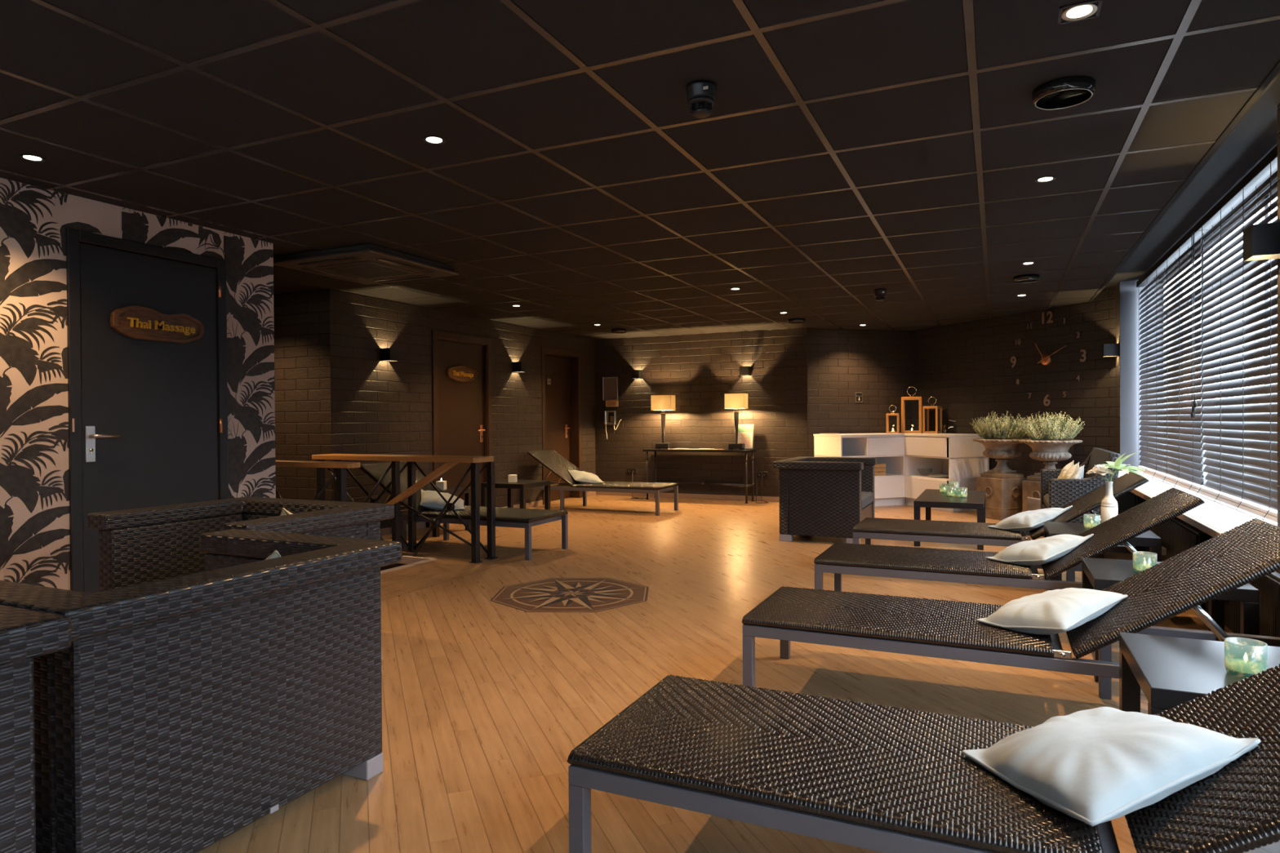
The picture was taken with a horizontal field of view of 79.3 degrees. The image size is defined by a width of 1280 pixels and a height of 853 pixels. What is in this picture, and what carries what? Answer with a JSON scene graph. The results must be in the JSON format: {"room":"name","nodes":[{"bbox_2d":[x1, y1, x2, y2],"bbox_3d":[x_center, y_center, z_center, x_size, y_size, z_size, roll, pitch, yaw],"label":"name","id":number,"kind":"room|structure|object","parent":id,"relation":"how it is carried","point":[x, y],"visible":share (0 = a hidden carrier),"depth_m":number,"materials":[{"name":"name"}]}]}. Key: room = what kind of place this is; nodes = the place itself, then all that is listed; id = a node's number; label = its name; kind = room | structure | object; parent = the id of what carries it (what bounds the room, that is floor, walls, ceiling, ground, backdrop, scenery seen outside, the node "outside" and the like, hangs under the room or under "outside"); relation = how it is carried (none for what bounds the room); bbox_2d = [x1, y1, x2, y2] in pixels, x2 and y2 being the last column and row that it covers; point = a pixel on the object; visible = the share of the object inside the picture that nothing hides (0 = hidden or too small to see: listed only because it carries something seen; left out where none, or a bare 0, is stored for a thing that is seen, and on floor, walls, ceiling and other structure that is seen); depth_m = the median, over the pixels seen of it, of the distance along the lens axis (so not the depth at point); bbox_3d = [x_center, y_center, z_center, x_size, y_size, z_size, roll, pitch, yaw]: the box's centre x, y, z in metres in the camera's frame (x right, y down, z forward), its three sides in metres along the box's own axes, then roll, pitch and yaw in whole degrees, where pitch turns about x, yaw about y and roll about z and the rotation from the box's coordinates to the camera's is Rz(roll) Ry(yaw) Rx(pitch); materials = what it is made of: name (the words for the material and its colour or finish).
{"room":"spa","nodes":[
{"label":"spa","id":0,"kind":"room"},
{"bbox_2d":[0,177,275,590],"bbox_3d":[-3.834,0.529,2.377,0.142,3.555,6.292,0,0,25],"label":"wall","id":1,"kind":"structure","parent":0,"point":[35,545],"depth_m":3.98,"materials":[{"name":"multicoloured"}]},
{"bbox_2d":[66,227,228,593],"bbox_3d":[-2.827,0.022,4.470,0.199,2.125,0.913,0,0,25],"label":"door","id":2,"kind":"structure","parent":1,"relation":"in","point":[148,420],"depth_m":4.37,"materials":[{"name":"black paint"}]},
{"bbox_2d":[110,305,204,343],"bbox_3d":[-2.774,-0.587,4.465,0.030,0.189,0.534,0,0,25],"label":"door sign","id":3,"kind":"object","parent":2,"relation":"attached to","point":[133,322],"visible":1,"depth_m":4.43,"materials":[{"name":"brown wood"}]},
{"bbox_2d":[273,289,311,499],"bbox_3d":[-3.473,0.488,7.408,1.680,3.555,0.270,0,0,25],"label":"wall","id":4,"kind":"structure","parent":0,"point":[291,309],"depth_m":7.12,"materials":[{"name":"brick"}]},
{"bbox_2d":[380,563,407,570],"bbox_3d":[-3.149,1.751,6.468,3.050,1.240,0.890,0,0,25],"label":"wall","id":5,"kind":"structure","parent":0,"point":[388,566],"depth_m":6.41,"materials":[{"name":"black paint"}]},
{"bbox_2d":[380,555,435,573],"bbox_3d":[-2.400,1.097,6.115,1.350,0.064,0.830,0,0,25],"label":"trim","id":6,"kind":"structure","parent":5,"relation":"attached to","point":[409,560],"depth_m":6.24,"materials":[{"name":"brown wood"}]},
{"bbox_3d":[-2.555,1.699,6.193,1.600,0.900,0.790,0,0,25],"label":"stair","id":7,"kind":"structure","parent":5,"relation":"attached to","visible":0},
{"bbox_2d":[311,453,497,568],"bbox_3d":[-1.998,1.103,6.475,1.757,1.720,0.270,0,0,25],"label":"wooden table","id":8,"kind":"object","parent":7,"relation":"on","point":[411,493],"visible":0.75,"depth_m":6.29,"materials":[{"name":"brown wood"}]},
{"bbox_2d":[309,288,595,528],"bbox_3d":[-1.881,-0.128,9.393,0.450,2.375,5.220,0,0,25],"label":"wall","id":9,"kind":"structure","parent":0,"point":[361,402],"depth_m":7.79,"materials":[{"name":"brick"}]},
{"bbox_2d":[379,347,399,361],"bbox_3d":[-2.435,-0.697,7.511,0.126,0.120,0.120,0,0,25],"label":"wall light","id":10,"kind":"object","parent":9,"relation":"attached to","point":[387,354],"visible":1,"depth_m":7.47,"materials":[{"name":"black metal"}]},
{"bbox_2d":[380,521,426,535],"bbox_3d":[-2.472,1.025,7.552,0.014,0.066,1.340,0,0,25],"label":"baseboard","id":11,"kind":"structure","parent":9,"relation":"attached to","point":[384,531],"depth_m":7.60,"materials":[{"name":"brown wood"}]},
{"bbox_2d":[431,329,492,506],"bbox_3d":[-2.016,0.009,8.666,0.155,2.075,1.045,0,0,25],"label":"door","id":12,"kind":"structure","parent":9,"relation":"in","point":[462,411],"depth_m":8.65,"materials":[{"name":"brown wood"}]},
{"bbox_2d":[446,365,477,382],"bbox_3d":[-1.988,-0.590,8.659,0.030,0.180,0.529,0,0,25],"label":"door sign","id":13,"kind":"object","parent":12,"relation":"attached to","point":[457,373],"visible":1,"depth_m":8.63,"materials":[{"name":"brown wood"}]},
{"bbox_2d":[512,361,526,372],"bbox_3d":[-1.490,-0.734,9.558,0.126,0.120,0.120,0,0,25],"label":"wall light","id":14,"kind":"object","parent":9,"relation":"attached to","point":[517,366],"visible":1,"depth_m":9.51,"materials":[{"name":"black metal"}]},
{"bbox_2d":[501,500,542,508],"bbox_3d":[-1.509,1.002,9.638,0.014,0.066,1.095,0,0,25],"label":"baseboard","id":15,"kind":"structure","parent":9,"relation":"attached to","point":[534,504],"depth_m":9.88,"materials":[{"name":"brown"}]},
{"bbox_2d":[541,346,582,505],"bbox_3d":[-1.154,-0.015,10.655,0.212,2.080,1.040,0,0,25],"label":"door","id":16,"kind":"structure","parent":9,"relation":"in","point":[562,398],"depth_m":10.85,"materials":[{"name":"brown wood"}]},
{"bbox_2d":[0,0,1279,339],"bbox_3d":[-1.108,-1.297,5.124,8.100,0.122,14.800,0,0,25],"label":"ceiling","id":17,"kind":"structure","parent":0,"point":[846,150],"depth_m":3.28,"materials":[{"name":"tile"}]},
{"bbox_2d":[18,154,45,161],"bbox_3d":[-2.743,-1.212,3.489,0.096,0.004,0.096,0,0,25],"label":"recessed light","id":18,"kind":"object","parent":17,"relation":"in","point":[27,157],"visible":1,"depth_m":3.48,"materials":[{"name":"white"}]},
{"bbox_2d":[273,244,458,284],"bbox_3d":[-2.041,-1.198,5.798,0.950,0.072,0.950,0,0,25],"label":"air conditioner","id":19,"kind":"object","parent":17,"relation":"attached to","point":[366,264],"visible":0.99,"depth_m":5.62,"materials":[{"name":"grey"}]},
{"bbox_2d":[315,260,417,279],"bbox_3d":[-2.041,-1.169,5.798,0.520,0.010,0.520,0,0,25],"label":"grille","id":20,"kind":"object","parent":19,"relation":"attached to","point":[366,269],"depth_m":5.74,"materials":[{"name":"grey"}]},
{"bbox_2d":[422,135,445,144],"bbox_3d":[-0.879,-1.223,3.300,0.096,0.004,0.096,0,0,25],"label":"recessed light","id":21,"kind":"object","parent":17,"relation":"in","point":[433,140],"visible":1,"depth_m":3.30,"materials":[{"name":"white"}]},
{"bbox_2d":[685,80,716,118],"bbox_3d":[0.221,-1.176,2.793,0.112,0.104,0.112,0,0,25],"label":"smoke detector","id":22,"kind":"object","parent":17,"relation":"attached to","point":[700,94],"visible":1,"depth_m":2.76,"materials":[{"name":"black plastic"}]},
{"bbox_2d":[873,288,886,301],"bbox_3d":[2.241,-1.224,7.213,0.112,0.104,0.112,0,0,25],"label":"smoke detector","id":23,"kind":"object","parent":17,"relation":"attached to","point":[880,294],"visible":1,"depth_m":7.18,"materials":[{"name":"black plastic"}]},
{"bbox_2d":[1013,274,1039,283],"bbox_3d":[3.285,-1.257,6.569,0.204,0.042,0.204,0,0,25],"label":"ceiling speaker","id":24,"kind":"object","parent":17,"relation":"attached to","point":[1024,278],"visible":1,"depth_m":6.51,"materials":[{"name":"black metal"}]},
{"bbox_2d":[1031,75,1095,110],"bbox_3d":[1.547,-1.216,2.825,0.204,0.042,0.204,0,0,25],"label":"ceiling speaker","id":25,"kind":"object","parent":17,"relation":"attached to","point":[1064,92],"visible":1,"depth_m":2.79,"materials":[{"name":"black metal"}]},
{"bbox_2d":[1057,0,1102,25],"bbox_3d":[1.304,-1.229,2.293,0.110,0.004,0.110,0,0,25],"label":"recessed light","id":26,"kind":"object","parent":17,"relation":"in","point":[1082,11],"visible":1,"depth_m":2.29,"materials":[{"name":"silver metal"}]},
{"bbox_2d":[594,328,808,497],"bbox_3d":[0.684,-0.167,11.000,3.460,2.355,0.250,0,0,25],"label":"wall","id":27,"kind":"structure","parent":0,"point":[697,369],"depth_m":10.76,"materials":[{"name":"brick"}]},
{"bbox_2d":[602,376,617,400],"bbox_3d":[-0.438,-0.558,11.365,0.250,0.345,0.020,0,0,25],"label":"picture frame","id":28,"kind":"object","parent":27,"relation":"attached to","point":[610,384],"visible":1,"depth_m":11.37,"materials":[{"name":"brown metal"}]},
{"bbox_2d":[604,410,621,439],"bbox_3d":[-0.399,-0.022,11.323,0.264,0.415,0.075,0,0,25],"label":"wall phone","id":29,"kind":"object","parent":27,"relation":"attached to","point":[610,416],"visible":1,"depth_m":11.33,"materials":[{"name":"silver metal"}]},
{"bbox_2d":[595,491,779,502],"bbox_3d":[0.765,0.978,10.830,3.145,0.066,0.014,0,0,25],"label":"baseboard","id":30,"kind":"structure","parent":27,"relation":"attached to","point":[771,499],"depth_m":10.79,"materials":[{"name":"brown wood"}]},
{"bbox_2d":[197,494,1279,852],"bbox_3d":[-0.648,1.093,5.268,8.600,0.062,13.800,0,0,25],"label":"floor","id":31,"kind":"structure","parent":0,"point":[494,671],"depth_m":3.41,"materials":[{"name":"brown wood"}]},
{"bbox_2d":[0,604,71,852],"bbox_3d":[-1.678,0.741,1.251,0.780,0.722,0.980,0,0,25],"label":"armchair","id":32,"kind":"object","parent":31,"relation":"on","point":[25,635],"visible":1,"depth_m":1.48,"materials":[{"name":"wicker"}]},
{"bbox_2d":[0,528,401,852],"bbox_3d":[-1.309,0.731,2.171,0.780,0.722,0.980,0,0,25],"label":"armchair","id":33,"kind":"object","parent":31,"relation":"on","point":[179,714],"visible":0.93,"depth_m":1.89,"materials":[{"name":"wicker"}]},
{"bbox_2d":[87,497,394,661],"bbox_3d":[-1.737,0.724,3.426,0.980,0.722,0.780,0,0,25],"label":"armchair","id":34,"kind":"object","parent":31,"relation":"on","point":[140,545],"visible":0.39,"depth_m":3.41,"materials":[{"name":"wicker"}]},
{"bbox_2d":[275,460,360,502],"bbox_3d":[-2.809,0.663,5.762,1.865,0.822,0.115,0,0,25],"label":"stair railing","id":35,"kind":"object","parent":31,"relation":"on","point":[341,466],"visible":0.26,"depth_m":5.43,"materials":[{"name":"brown wood"}]},
{"bbox_2d":[426,486,471,537],"bbox_3d":[-2.076,0.839,7.725,0.550,0.430,0.550,0,0,25],"label":"side table","id":36,"kind":"object","parent":31,"relation":"on","point":[450,490],"visible":0.23,"depth_m":7.81,"materials":[{"name":"black laminate"}]},
{"bbox_2d":[359,461,568,559],"bbox_3d":[-1.603,0.695,6.782,1.880,0.727,0.618,0,0,25],"label":"sun lounger","id":37,"kind":"object","parent":31,"relation":"on","point":[526,518],"visible":0.51,"depth_m":6.64,"materials":[{"name":"black wicker"}]},
{"bbox_2d":[419,489,465,510],"bbox_3d":[-1.753,0.647,6.863,0.386,0.159,0.387,-1,0,-15],"label":"pillow","id":38,"kind":"object","parent":37,"relation":"on","point":[432,500],"visible":0.8,"depth_m":6.74,"materials":[{"name":"fabric"}]},
{"bbox_2d":[480,479,550,510],"bbox_3d":[-1.373,0.828,8.579,0.550,0.430,0.550,0,0,25],"label":"side table","id":39,"kind":"object","parent":31,"relation":"on","point":[522,485],"visible":0.62,"depth_m":8.44,"materials":[{"name":"black laminate"}]},
{"bbox_2d":[526,449,678,515],"bbox_3d":[-0.513,0.666,9.585,1.880,0.727,0.618,0,0,25],"label":"sun lounger","id":40,"kind":"object","parent":31,"relation":"on","point":[553,461],"visible":0.89,"depth_m":9.46,"materials":[{"name":"black wicker"}]},
{"bbox_2d":[567,469,604,483],"bbox_3d":[-0.676,0.617,9.648,0.388,0.163,0.385,-1,0,-20],"label":"pillow","id":41,"kind":"object","parent":40,"relation":"on","point":[582,477],"visible":1,"depth_m":9.52,"materials":[{"name":"fabric"}]},
{"bbox_2d":[642,448,755,503],"bbox_3d":[0.802,0.663,10.588,1.515,0.700,0.365,0,0,25],"label":"console table","id":42,"kind":"object","parent":31,"relation":"on","point":[746,485],"visible":0.86,"depth_m":10.43,"materials":[{"name":"black laminate"}]},
{"bbox_2d":[650,395,675,448],"bbox_3d":[0.326,-0.061,10.809,0.300,0.750,0.170,0,0,25],"label":"table lamp","id":43,"kind":"object","parent":42,"relation":"on","point":[658,402],"visible":0.98,"depth_m":10.75,"materials":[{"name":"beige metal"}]},
{"bbox_2d":[724,393,747,449],"bbox_3d":[1.293,-0.064,10.362,0.275,0.750,0.170,0,0,25],"label":"table lamp","id":44,"kind":"object","parent":42,"relation":"on","point":[731,401],"visible":0.99,"depth_m":10.31,"materials":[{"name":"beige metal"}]},
{"bbox_2d":[736,424,754,449],"bbox_3d":[1.421,0.140,10.412,0.230,0.342,0.065,0,0,25],"label":"frame","id":45,"kind":"object","parent":42,"relation":"on","point":[745,432],"visible":0.9,"depth_m":10.40,"materials":[{"name":"silver metal"}]},
{"bbox_2d":[773,456,877,544],"bbox_3d":[1.761,0.671,7.268,0.780,0.722,0.980,0,0,25],"label":"armchair","id":46,"kind":"object","parent":31,"relation":"on","point":[819,496],"visible":0.86,"depth_m":6.88,"materials":[{"name":"wicker"}]},
{"bbox_2d":[861,491,873,509],"bbox_3d":[1.813,0.686,7.244,0.625,0.109,0.710,0,0,25],"label":"seat cushion","id":47,"kind":"object","parent":46,"relation":"on","point":[867,497],"depth_m":7.18,"materials":[{"name":"grey fabric"}]},
{"bbox_2d":[813,435,905,506],"bbox_3d":[2.838,0.562,9.920,1.005,0.885,0.609,-1,0,-20],"label":"base cabinet","id":48,"kind":"object","parent":31,"relation":"on","point":[889,489],"visible":0.48,"depth_m":9.74,"materials":[{"name":"white wood"}]},
{"bbox_2d":[874,462,885,475],"bbox_3d":[2.954,0.545,9.809,0.250,0.149,0.200,-1,0,-20],"label":"wooden crate","id":49,"kind":"object","parent":48,"relation":"in","point":[879,468],"visible":0.49,"depth_m":9.73,"materials":[{"name":"brown wood"}]},
{"bbox_2d":[813,432,981,436],"bbox_3d":[3.224,0.107,9.652,1.562,0.024,1.395,-1,0,-20],"label":"countertop","id":50,"kind":"structure","parent":48,"relation":"on","point":[900,433],"depth_m":9.57,"materials":[{"name":"white paint"}]},
{"bbox_2d":[885,404,899,433],"bbox_3d":[3.309,-0.097,10.103,0.165,0.374,0.155,0,0,22],"label":"lantern","id":51,"kind":"object","parent":50,"relation":"on","point":[892,413],"visible":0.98,"depth_m":10.05,"materials":[{"name":"brown wood"}]},
{"bbox_2d":[901,386,922,433],"bbox_3d":[3.563,-0.220,10.117,0.260,0.616,0.250,0,0,22],"label":"lantern","id":52,"kind":"object","parent":50,"relation":"on","point":[911,397],"visible":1,"depth_m":10.04,"materials":[{"name":"brown wood"}]},
{"bbox_2d":[922,396,942,433],"bbox_3d":[3.780,-0.150,9.977,0.200,0.476,0.190,0,1,39],"label":"lantern","id":53,"kind":"object","parent":50,"relation":"on","point":[931,406],"visible":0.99,"depth_m":9.96,"materials":[{"name":"brown wood"}]},
{"bbox_2d":[567,663,1279,852],"bbox_3d":[0.811,0.718,1.688,1.880,0.727,0.618,0,0,25],"label":"sun lounger","id":54,"kind":"object","parent":31,"relation":"on","point":[878,778],"visible":0.77,"depth_m":1.67,"materials":[{"name":"black wicker"}]},
{"bbox_2d":[961,706,1261,826],"bbox_3d":[0.958,0.672,1.616,0.383,0.156,0.399,0,0,-11],"label":"pillow","id":55,"kind":"object","parent":54,"relation":"on","point":[1094,766],"visible":1,"depth_m":1.50,"materials":[{"name":"fabric"}]},
{"bbox_2d":[904,435,989,511],"bbox_3d":[3.759,0.559,9.560,0.609,0.885,0.838,-1,0,-20],"label":"base cabinet","id":56,"kind":"object","parent":31,"relation":"on","point":[962,459],"visible":0.65,"depth_m":9.28,"materials":[{"name":"white wood"}]},
{"bbox_2d":[913,488,985,550],"bbox_3d":[2.872,0.831,7.115,0.550,0.390,1.250,0,0,25],"label":"coffee table","id":57,"kind":"object","parent":31,"relation":"on","point":[929,499],"visible":0.78,"depth_m":6.66,"materials":[{"name":"black laminate"}]},
{"bbox_2d":[956,487,967,497],"bbox_3d":[2.885,0.592,6.925,0.088,0.090,0.088,-1,1,-33],"label":"candle","id":58,"kind":"object","parent":57,"relation":"on","point":[962,492],"visible":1,"depth_m":6.89,"materials":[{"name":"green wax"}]},
{"bbox_2d":[973,438,1026,473],"bbox_3d":[3.992,0.321,8.525,0.594,0.368,0.592,0,0,5],"label":"urn","id":59,"kind":"object","parent":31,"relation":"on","point":[1001,450],"visible":0.96,"depth_m":8.39,"materials":[{"name":"stone"}]},
{"bbox_2d":[968,411,1029,439],"bbox_3d":[3.995,-0.010,8.539,0.624,0.345,0.670,-1,1,-42],"label":"shrub","id":60,"kind":"object","parent":59,"relation":"on","point":[992,430],"visible":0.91,"depth_m":8.40,"materials":[{"name":"green plant"}]},
{"bbox_2d":[982,449,1021,458],"bbox_3d":[3.992,0.307,8.525,0.389,0.096,0.389,0,0,25],"label":"bowl","id":61,"kind":"object","parent":59,"relation":"on","point":[994,454],"depth_m":8.38,"materials":[{"name":"stone"}]},
{"bbox_2d":[976,471,1026,519],"bbox_3d":[3.995,0.756,8.529,0.404,0.502,0.404,-1,0,-20],"label":"plinth","id":62,"kind":"object","parent":31,"relation":"on","point":[1003,491],"visible":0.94,"depth_m":8.37,"materials":[{"name":"brown stone"}]},
{"bbox_2d":[852,471,1166,580],"bbox_3d":[2.498,0.678,5.402,1.880,0.727,0.618,0,0,25],"label":"sun lounger","id":63,"kind":"object","parent":31,"relation":"on","point":[909,530],"visible":0.72,"depth_m":5.28,"materials":[{"name":"black wicker"}]},
{"bbox_2d":[986,505,1072,531],"bbox_3d":[2.680,0.621,5.323,0.388,0.177,0.385,-1,0,-20],"label":"pillow","id":64,"kind":"object","parent":63,"relation":"on","point":[1027,521],"visible":0.99,"depth_m":5.20,"materials":[{"name":"fabric"}]},
{"bbox_2d":[742,518,1279,699],"bbox_3d":[1.382,0.705,2.921,1.880,0.727,0.618,0,0,25],"label":"sun lounger","id":65,"kind":"object","parent":31,"relation":"on","point":[1245,553],"visible":0.87,"depth_m":2.78,"materials":[{"name":"black wicker"}]},
{"bbox_2d":[976,587,1128,635],"bbox_3d":[1.505,0.663,2.837,0.368,0.146,0.365,-1,0,-27],"label":"pillow","id":66,"kind":"object","parent":65,"relation":"on","point":[1049,612],"visible":1,"depth_m":2.73,"materials":[{"name":"fabric"}]},
{"bbox_2d":[813,487,1228,603],"bbox_3d":[1.949,0.691,4.180,1.880,0.727,0.618,0,0,25],"label":"sun lounger","id":67,"kind":"object","parent":31,"relation":"on","point":[966,566],"visible":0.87,"depth_m":4.03,"materials":[{"name":"black wicker"}]},
{"bbox_2d":[986,533,1093,565],"bbox_3d":[2.123,0.640,4.116,0.378,0.165,0.375,-1,0,-23],"label":"pillow","id":68,"kind":"object","parent":67,"relation":"on","point":[1047,549],"visible":1,"depth_m":4.00,"materials":[{"name":"fabric"}]},
{"bbox_2d":[1022,475,1040,511],"bbox_3d":[4.244,0.759,7.995,0.404,0.502,0.404,-1,0,-20],"label":"plinth","id":69,"kind":"object","parent":31,"relation":"on","point":[1032,486],"visible":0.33,"depth_m":8.01,"materials":[{"name":"brown stone"}]},
{"bbox_2d":[1026,497,1040,511],"bbox_3d":[4.019,0.864,7.755,0.239,0.299,0.070,0,1,36],"label":"stone block","id":70,"kind":"object","parent":31,"relation":"on","point":[1033,504],"visible":0.23,"depth_m":7.76,"materials":[{"name":"brown stone"}]},
{"bbox_2d":[1017,439,1082,475],"bbox_3d":[4.242,0.324,7.992,0.594,0.368,0.592,0,0,5],"label":"urn","id":71,"kind":"object","parent":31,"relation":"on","point":[1049,452],"visible":0.94,"depth_m":7.85,"materials":[{"name":"stone"}]},
{"bbox_2d":[1029,451,1071,461],"bbox_3d":[4.241,0.309,7.992,0.389,0.096,0.389,0,0,25],"label":"bowl","id":72,"kind":"object","parent":71,"relation":"on","point":[1038,455],"depth_m":7.85,"materials":[{"name":"stone"}]},
{"bbox_2d":[1017,411,1084,440],"bbox_3d":[4.237,0.000,7.987,0.631,0.329,0.614,-1,0,-22],"label":"shrub","id":73,"kind":"object","parent":71,"relation":"on","point":[1053,430],"visible":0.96,"depth_m":7.88,"materials":[{"name":"green plant"}]},
{"bbox_2d":[1040,447,1120,558],"bbox_3d":[3.697,0.611,6.539,0.488,0.828,1.360,0,0,25],"label":"loveseat","id":74,"kind":"object","parent":31,"relation":"on","point":[1055,492],"visible":0.34,"depth_m":5.99,"materials":[{"name":"wicker"}]},
{"bbox_2d":[1068,465,1084,479],"bbox_3d":[3.481,0.467,6.208,0.151,0.317,0.349,0,1,40],"label":"pillow","id":75,"kind":"object","parent":74,"relation":"on","point":[1078,473],"visible":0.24,"depth_m":6.15,"materials":[{"name":"fabric"}]},
{"bbox_2d":[1044,521,1161,590],"bbox_3d":[2.745,0.831,4.629,0.550,0.430,0.550,0,0,25],"label":"side table","id":76,"kind":"object","parent":31,"relation":"on","point":[1148,539],"visible":0.34,"depth_m":4.48,"materials":[{"name":"black laminate"}]},
{"bbox_2d":[1083,514,1100,529],"bbox_3d":[2.714,0.574,4.641,0.088,0.085,0.088,-1,1,-29],"label":"candle","id":77,"kind":"object","parent":76,"relation":"on","point":[1090,521],"visible":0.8,"depth_m":4.61,"materials":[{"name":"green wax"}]},
{"bbox_2d":[1101,481,1118,523],"bbox_3d":[2.876,0.475,4.735,0.090,0.278,0.090,0,0,25],"label":"flower vase","id":78,"kind":"object","parent":76,"relation":"on","point":[1109,509],"visible":0.88,"depth_m":4.71,"materials":[{"name":"white ceramic"}]},
{"bbox_2d":[1086,452,1146,481],"bbox_3d":[2.900,0.280,4.703,0.330,0.250,0.258,0,0,25],"label":"flower bouquet","id":79,"kind":"object","parent":78,"relation":"in","point":[1100,469],"visible":1,"depth_m":4.71,"materials":[{"name":"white plant"}]},
{"bbox_2d":[1081,557,1259,682],"bbox_3d":[2.256,0.844,3.346,0.550,0.430,0.550,0,0,25],"label":"side table","id":80,"kind":"object","parent":31,"relation":"on","point":[1097,574],"visible":0.37,"depth_m":3.23,"materials":[{"name":"black laminate"}]},
{"bbox_2d":[1133,551,1157,573],"bbox_3d":[2.173,0.587,3.326,0.088,0.085,0.088,0,0,23],"label":"candle","id":81,"kind":"object","parent":80,"relation":"on","point":[1142,561],"visible":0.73,"depth_m":3.30,"materials":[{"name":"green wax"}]},
{"bbox_2d":[1119,631,1279,715],"bbox_3d":[1.632,0.858,2.050,0.550,0.430,0.550,0,0,25],"label":"side table","id":82,"kind":"object","parent":31,"relation":"on","point":[1171,672],"visible":0.56,"depth_m":2.12,"materials":[{"name":"black laminate"}]},
{"bbox_2d":[1224,636,1267,678],"bbox_3d":[1.573,0.602,2.007,0.088,0.085,0.088,0,0,24],"label":"candle","id":83,"kind":"object","parent":82,"relation":"on","point":[1244,657],"visible":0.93,"depth_m":1.98,"materials":[{"name":"green glass"}]},
{"bbox_2d":[807,328,911,499],"bbox_3d":[2.969,-0.179,10.512,1.637,2.355,0.250,0,0,-15],"label":"wall","id":84,"kind":"structure","parent":0,"point":[877,364],"depth_m":10.36,"materials":[{"name":"brick"}]},
{"bbox_2d":[911,285,1115,477],"bbox_3d":[4.359,-0.215,9.244,0.250,2.430,3.079,-1,0,-21],"label":"wall","id":85,"kind":"structure","parent":0,"point":[966,366],"depth_m":8.80,"materials":[{"name":"brown brick"}]},
{"bbox_2d":[1010,311,1086,406],"bbox_3d":[4.464,-0.745,8.514,0.056,1.041,0.986,-1,0,-21],"label":"wall clock","id":86,"kind":"object","parent":85,"relation":"attached to","point":[1046,359],"visible":1,"depth_m":8.50,"materials":[{"name":"brown metal"}]},
{"bbox_2d":[1088,59,1279,302],"bbox_3d":[2.126,-1.298,2.463,0.058,0.131,12.280,0,0,25],"label":"trim","id":87,"kind":"structure","parent":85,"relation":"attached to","point":[1274,73],"depth_m":3.58,"materials":[{"name":"black metal"}]},
{"bbox_2d":[1120,278,1231,630],"bbox_3d":[2.562,-0.150,2.341,0.510,2.430,12.400,0,0,25],"label":"wall","id":88,"kind":"structure","parent":0,"point":[1130,396],"depth_m":7.47,"materials":[{"name":"grey paint"}]},
{"bbox_2d":[1115,491,1146,514],"bbox_3d":[4.200,0.771,6.633,0.115,0.500,1.450,0,0,25],"label":"radiator","id":89,"kind":"object","parent":88,"relation":"attached to","point":[1128,500],"visible":0.16,"depth_m":6.34,"materials":[{"name":"black metal"}]},
{"bbox_2d":[1150,517,1213,611],"bbox_3d":[3.368,0.803,4.831,0.115,0.475,1.520,0,0,25],"label":"radiator","id":90,"kind":"object","parent":88,"relation":"attached to","point":[1177,535],"visible":0.18,"depth_m":4.60,"materials":[{"name":"black metal"}]},
{"bbox_2d":[1104,75,1279,287],"bbox_3d":[2.884,-1.415,3.280,0.705,0.100,14.800,0,0,25],"label":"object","id":91,"kind":"structure","parent":88,"relation":"in","point":[1255,135],"depth_m":4.40,"materials":[{"name":"black"}]},
{"bbox_2d":[1195,145,1277,522],"bbox_3d":[3.303,-0.448,4.209,0.090,1.813,2.100,0,0,25],"label":"blind","id":92,"kind":"object","parent":91,"relation":"attached to","point":[1240,440],"visible":0.98,"depth_m":4.29,"materials":[{"name":"grey plastic"}]},
{"bbox_2d":[1115,102,1279,527],"bbox_3d":[3.627,-0.175,5.260,0.004,2.420,5.515,0,0,25],"label":"pier","id":93,"kind":"object","parent":88,"relation":"attached to","point":[1117,286],"visible":0.63,"depth_m":3.29,"materials":[{"name":"paint"}]},
{"bbox_2d":[1102,343,1118,356],"bbox_3d":[4.659,-0.755,7.655,0.126,0.120,0.120,0,0,25],"label":"wall light","id":94,"kind":"object","parent":93,"relation":"attached to","point":[1108,349],"visible":1,"depth_m":7.61,"materials":[{"name":"black metal"}]},
{"bbox_2d":[1243,222,1279,261],"bbox_3d":[2.597,-0.765,3.199,0.134,0.127,0.127,0,0,25],"label":"wall light","id":95,"kind":"object","parent":93,"relation":"attached to","point":[1261,242],"visible":1,"depth_m":3.16,"materials":[{"name":"black metal"}]},
{"bbox_2d":[1118,471,1279,573],"bbox_3d":[2.438,0.503,2.504,0.515,0.037,10.980,0,0,25],"label":"sill","id":96,"kind":"structure","parent":88,"relation":"attached to","point":[1212,517],"depth_m":4.18,"materials":[{"name":"grey stone"}]},
{"bbox_2d":[1163,186,1277,485],"bbox_3d":[4.072,-0.417,5.220,0.180,2.100,4.730,0,0,25],"label":"window","id":97,"kind":"structure","parent":88,"relation":"in","point":[1276,188],"depth_m":5.66,"materials":[{"name":"white glass"}]},
{"bbox_2d":[1134,222,1207,493],"bbox_3d":[4.264,-0.470,6.292,0.090,1.813,2.472,0,0,25],"label":"blind","id":98,"kind":"object","parent":97,"relation":"attached to","point":[1171,442],"visible":0.92,"depth_m":6.03,"materials":[{"name":"grey plastic"}]},
{"bbox_2d":[1190,231,1197,417],"bbox_3d":[3.723,-0.680,5.197,0.024,1.250,0.094,0,0,25],"label":"blind pull cord","id":99,"kind":"object","parent":98,"relation":"hanging from","point":[1194,403],"visible":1,"depth_m":5.20,"materials":[{"name":"black plastic"}]},
{"bbox_2d":[1229,571,1279,637],"bbox_3d":[2.262,0.829,2.434,0.115,0.475,2.500,0,0,25],"label":"radiator","id":100,"kind":"object","parent":88,"relation":"attached to","point":[1268,586],"visible":0.23,"depth_m":3.08,"materials":[{"name":"black metal"}]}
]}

